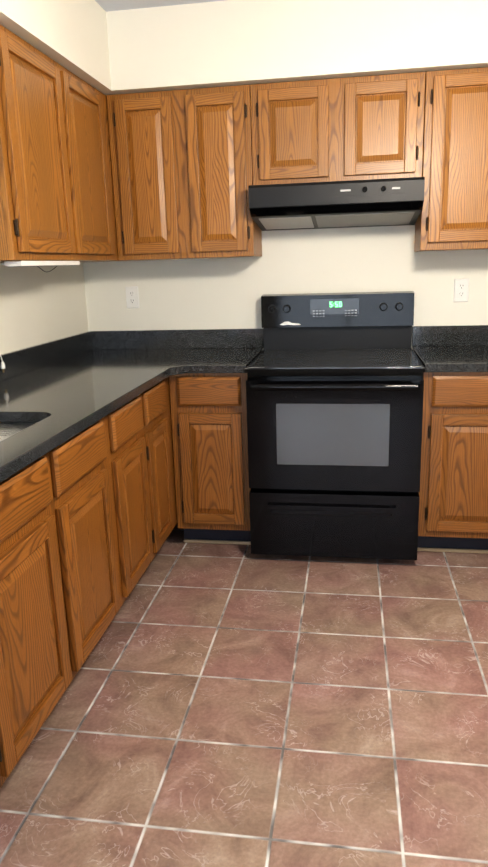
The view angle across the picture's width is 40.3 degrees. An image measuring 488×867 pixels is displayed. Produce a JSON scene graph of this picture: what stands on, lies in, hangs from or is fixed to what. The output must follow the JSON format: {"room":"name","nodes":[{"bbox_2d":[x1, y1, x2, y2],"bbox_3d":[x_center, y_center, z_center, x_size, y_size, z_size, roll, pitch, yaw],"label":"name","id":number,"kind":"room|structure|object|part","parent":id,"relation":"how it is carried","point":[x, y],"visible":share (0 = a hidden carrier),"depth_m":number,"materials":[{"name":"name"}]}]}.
{"room":"kitchen","nodes":[
{"label":"kitchen","id":0,"kind":"room"},
{"bbox_2d":[0,262,88,353],"bbox_3d":[-1.360,-0.077,0.965,0.120,2.450,5.600,1,14,9],"label":"wall","id":1,"kind":"structure","parent":0,"point":[38,305],"depth_m":3.10,"materials":[{"name":"white paint"}]},
{"bbox_2d":[0,24,87,262],"bbox_3d":[-0.886,-1.018,2.457,0.324,0.741,0.564,1,14,9],"label":"upper cabinet","id":2,"kind":"object","parent":1,"relation":"attached to","point":[56,194],"depth_m":2.38,"materials":[{"name":"brown wood"}]},
{"bbox_2d":[0,261,79,372],"bbox_3d":[-0.861,-0.458,2.636,0.266,0.432,0.520,1,14,9],"label":"under-cabinet light","id":3,"kind":"object","parent":2,"relation":"attached to","point":[36,263],"depth_m":2.49,"materials":[{"name":"white plastic"}]},
{"bbox_3d":[-0.872,-0.446,2.593,0.258,0.430,0.293,1,14,9],"label":"under-cabinet light cord","id":4,"kind":"part","parent":3,"relation":"part of","materials":[{"name":"white plastic"}]},
{"bbox_2d":[72,73,118,261],"bbox_3d":[-0.823,-1.120,2.848,0.324,0.741,0.505,1,14,9],"label":"upper cabinet","id":5,"kind":"object","parent":1,"relation":"attached to","point":[91,104],"depth_m":2.92,"materials":[{"name":"brown wood"}]},
{"bbox_2d":[108,125,117,247],"bbox_3d":[-0.757,-1.226,3.259,0.324,0.741,0.451,1,14,9],"label":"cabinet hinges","id":6,"kind":"object","parent":1,"relation":"attached to","point":[108,125],"depth_m":3.17,"materials":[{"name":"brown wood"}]},
{"bbox_2d":[0,328,263,380],"bbox_3d":[-0.588,-0.174,2.304,0.977,0.100,2.748,1,14,9],"label":"backsplash","id":7,"kind":"structure","parent":1,"relation":"attached to","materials":[{"name":"black stone"}]},
{"bbox_2d":[0,0,111,90],"bbox_3d":[-1.185,-1.063,0.497,0.352,0.319,5.248,1,14,9],"label":"soffit","id":8,"kind":"structure","parent":0,"point":[71,36],"depth_m":2.57,"materials":[{"name":"white paint"}]},
{"bbox_2d":[95,0,223,11],"bbox_3d":[0.341,-1.295,0.374,3.640,0.100,5.840,1,14,9],"label":"ceiling","id":9,"kind":"structure","parent":0,"point":[110,5],"depth_m":2.86,"materials":[{"name":"grey paint"}]},
{"bbox_2d":[0,524,487,866],"bbox_3d":[0.416,1.175,1.003,3.640,0.100,5.840,1,14,9],"label":"floor","id":10,"kind":"structure","parent":0,"point":[227,705],"depth_m":2.00,"materials":[{"name":"tile"}]},
{"bbox_2d":[0,725,7,787],"bbox_3d":[-0.924,0.623,1.349,0.628,0.880,0.422,1,14,9],"label":"base cabinet","id":11,"kind":"object","parent":10,"relation":"on","point":[3,756],"depth_m":1.59,"materials":[{"name":"brown wood"}]},
{"bbox_2d":[0,328,263,481],"bbox_3d":[-0.585,-0.061,2.333,0.977,0.334,2.748,1,14,9],"label":"countertop","id":12,"kind":"structure","parent":11,"relation":"on","point":[55,393],"depth_m":2.85,"materials":[{"name":"black stone"}]},
{"bbox_2d":[0,422,36,440],"bbox_3d":[-0.838,0.158,1.781,0.454,0.197,0.849,1,14,9],"label":"sink","id":13,"kind":"object","parent":12,"relation":"in","point":[7,429],"depth_m":2.14,"materials":[{"name":"silver metal"}]},
{"bbox_2d":[0,445,79,775],"bbox_3d":[-0.858,0.516,1.761,0.628,0.880,0.440,1,14,9],"label":"base cabinet","id":14,"kind":"object","parent":10,"relation":"on","point":[40,646],"depth_m":1.73,"materials":[{"name":"brown wood"}]},
{"bbox_2d":[60,410,127,667],"bbox_3d":[-0.789,0.406,2.186,0.628,0.880,0.448,1,14,9],"label":"base cabinet","id":15,"kind":"object","parent":10,"relation":"on","point":[88,519],"depth_m":2.14,"materials":[{"name":"brown wood"}]},
{"bbox_2d":[116,390,159,595],"bbox_3d":[-0.723,0.300,2.593,0.628,0.880,0.403,1,14,9],"label":"base cabinet","id":16,"kind":"object","parent":10,"relation":"on","point":[134,418],"depth_m":2.56,"materials":[{"name":"brown wood"}]},
{"bbox_2d":[148,377,176,547],"bbox_3d":[-0.668,0.211,2.936,0.628,0.880,0.315,1,14,9],"label":"base cabinet","id":17,"kind":"object","parent":10,"relation":"on","point":[159,394],"depth_m":2.92,"materials":[{"name":"brown wood"}]},
{"bbox_2d":[168,377,176,520],"bbox_3d":[-0.592,0.089,3.408,0.628,0.880,0.768,1,14,9],"label":"base cabinet","id":18,"kind":"object","parent":10,"relation":"on","point":[168,377],"depth_m":3.14,"materials":[{"name":"brown wood"}]},
{"bbox_2d":[169,373,250,544],"bbox_3d":[-0.107,0.076,3.399,0.365,0.879,0.629,1,14,9],"label":"base cabinet","id":19,"kind":"object","parent":10,"relation":"on","point":[209,433],"visible":0.81,"depth_m":3.09,"materials":[{"name":"brown wood"}]},
{"bbox_2d":[244,291,424,559],"bbox_3d":[0.435,-0.051,3.193,0.760,1.194,0.741,1,14,9],"label":"stove","id":20,"kind":"object","parent":10,"relation":"on","point":[334,390],"visible":1,"depth_m":2.95,"materials":[{"name":"black metal"}]},
{"bbox_2d":[417,372,487,553],"bbox_3d":[1.283,0.090,3.178,0.913,0.879,0.629,1,14,9],"label":"base cabinet","id":21,"kind":"object","parent":10,"relation":"on","point":[453,504],"visible":0.71,"depth_m":2.92,"materials":[{"name":"brown wood"}]},
{"bbox_2d":[412,325,487,371],"bbox_3d":[1.266,-0.401,3.045,0.913,0.136,0.646,1,14,9],"label":"countertop","id":22,"kind":"structure","parent":21,"relation":"on","point":[459,348],"depth_m":3.32,"materials":[{"name":"black stone"}]},
{"bbox_2d":[83,225,487,347],"bbox_3d":[0.820,-0.769,3.424,3.640,2.450,0.120,1,14,9],"label":"wall","id":23,"kind":"structure","parent":0,"point":[202,293],"depth_m":3.43,"materials":[{"name":"white paint"}]},
{"bbox_2d":[125,286,139,307],"bbox_3d":[-0.605,-0.736,3.596,0.072,0.116,0.007,1,14,9],"label":"electrical outlet","id":24,"kind":"object","parent":23,"relation":"attached to","point":[132,296],"visible":1,"depth_m":3.59,"materials":[{"name":"white plastic"}]},
{"bbox_2d":[106,85,261,260],"bbox_3d":[-0.274,-1.238,3.245,0.671,0.741,0.324,1,14,9],"label":"upper cabinet","id":25,"kind":"object","parent":23,"relation":"attached to","point":[182,171],"visible":1,"depth_m":3.09,"materials":[{"name":"brown wood"}]},
{"bbox_2d":[250,72,425,184],"bbox_3d":[0.431,-1.380,3.094,0.760,0.434,0.324,1,14,9],"label":"upper cabinet","id":26,"kind":"object","parent":23,"relation":"attached to","point":[346,129],"visible":0.96,"depth_m":2.94,"materials":[{"name":"brown wood"}]},
{"bbox_2d":[249,177,424,230],"bbox_3d":[0.430,-1.065,3.112,0.760,0.176,0.444,1,14,9],"label":"range hood","id":27,"kind":"object","parent":26,"relation":"attached to","point":[356,203],"visible":1,"depth_m":2.94,"materials":[{"name":"black metal"}]},
{"bbox_2d":[412,325,487,345],"bbox_3d":[1.314,-0.495,3.340,0.913,0.100,0.020,1,14,9],"label":"backsplash","id":28,"kind":"structure","parent":23,"relation":"attached to","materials":[{"name":"black stone"}]},
{"bbox_2d":[414,67,487,251],"bbox_3d":[1.266,-1.223,3.000,0.915,0.741,0.324,1,14,9],"label":"upper cabinet","id":29,"kind":"object","parent":23,"relation":"attached to","point":[453,215],"visible":1,"depth_m":2.90,"materials":[{"name":"brown wood"}]},
{"bbox_2d":[453,278,468,301],"bbox_3d":[1.089,-0.717,3.327,0.072,0.116,0.007,1,14,9],"label":"electrical outlet","id":30,"kind":"object","parent":23,"relation":"attached to","point":[461,290],"visible":1,"depth_m":3.33,"materials":[{"name":"white plastic"}]},
{"bbox_2d":[100,0,487,94],"bbox_3d":[0.752,-1.743,2.936,3.400,0.319,0.352,1,14,9],"label":"soffit","id":31,"kind":"structure","parent":0,"point":[207,44],"depth_m":2.86,"materials":[{"name":"white paint"}]}
]}

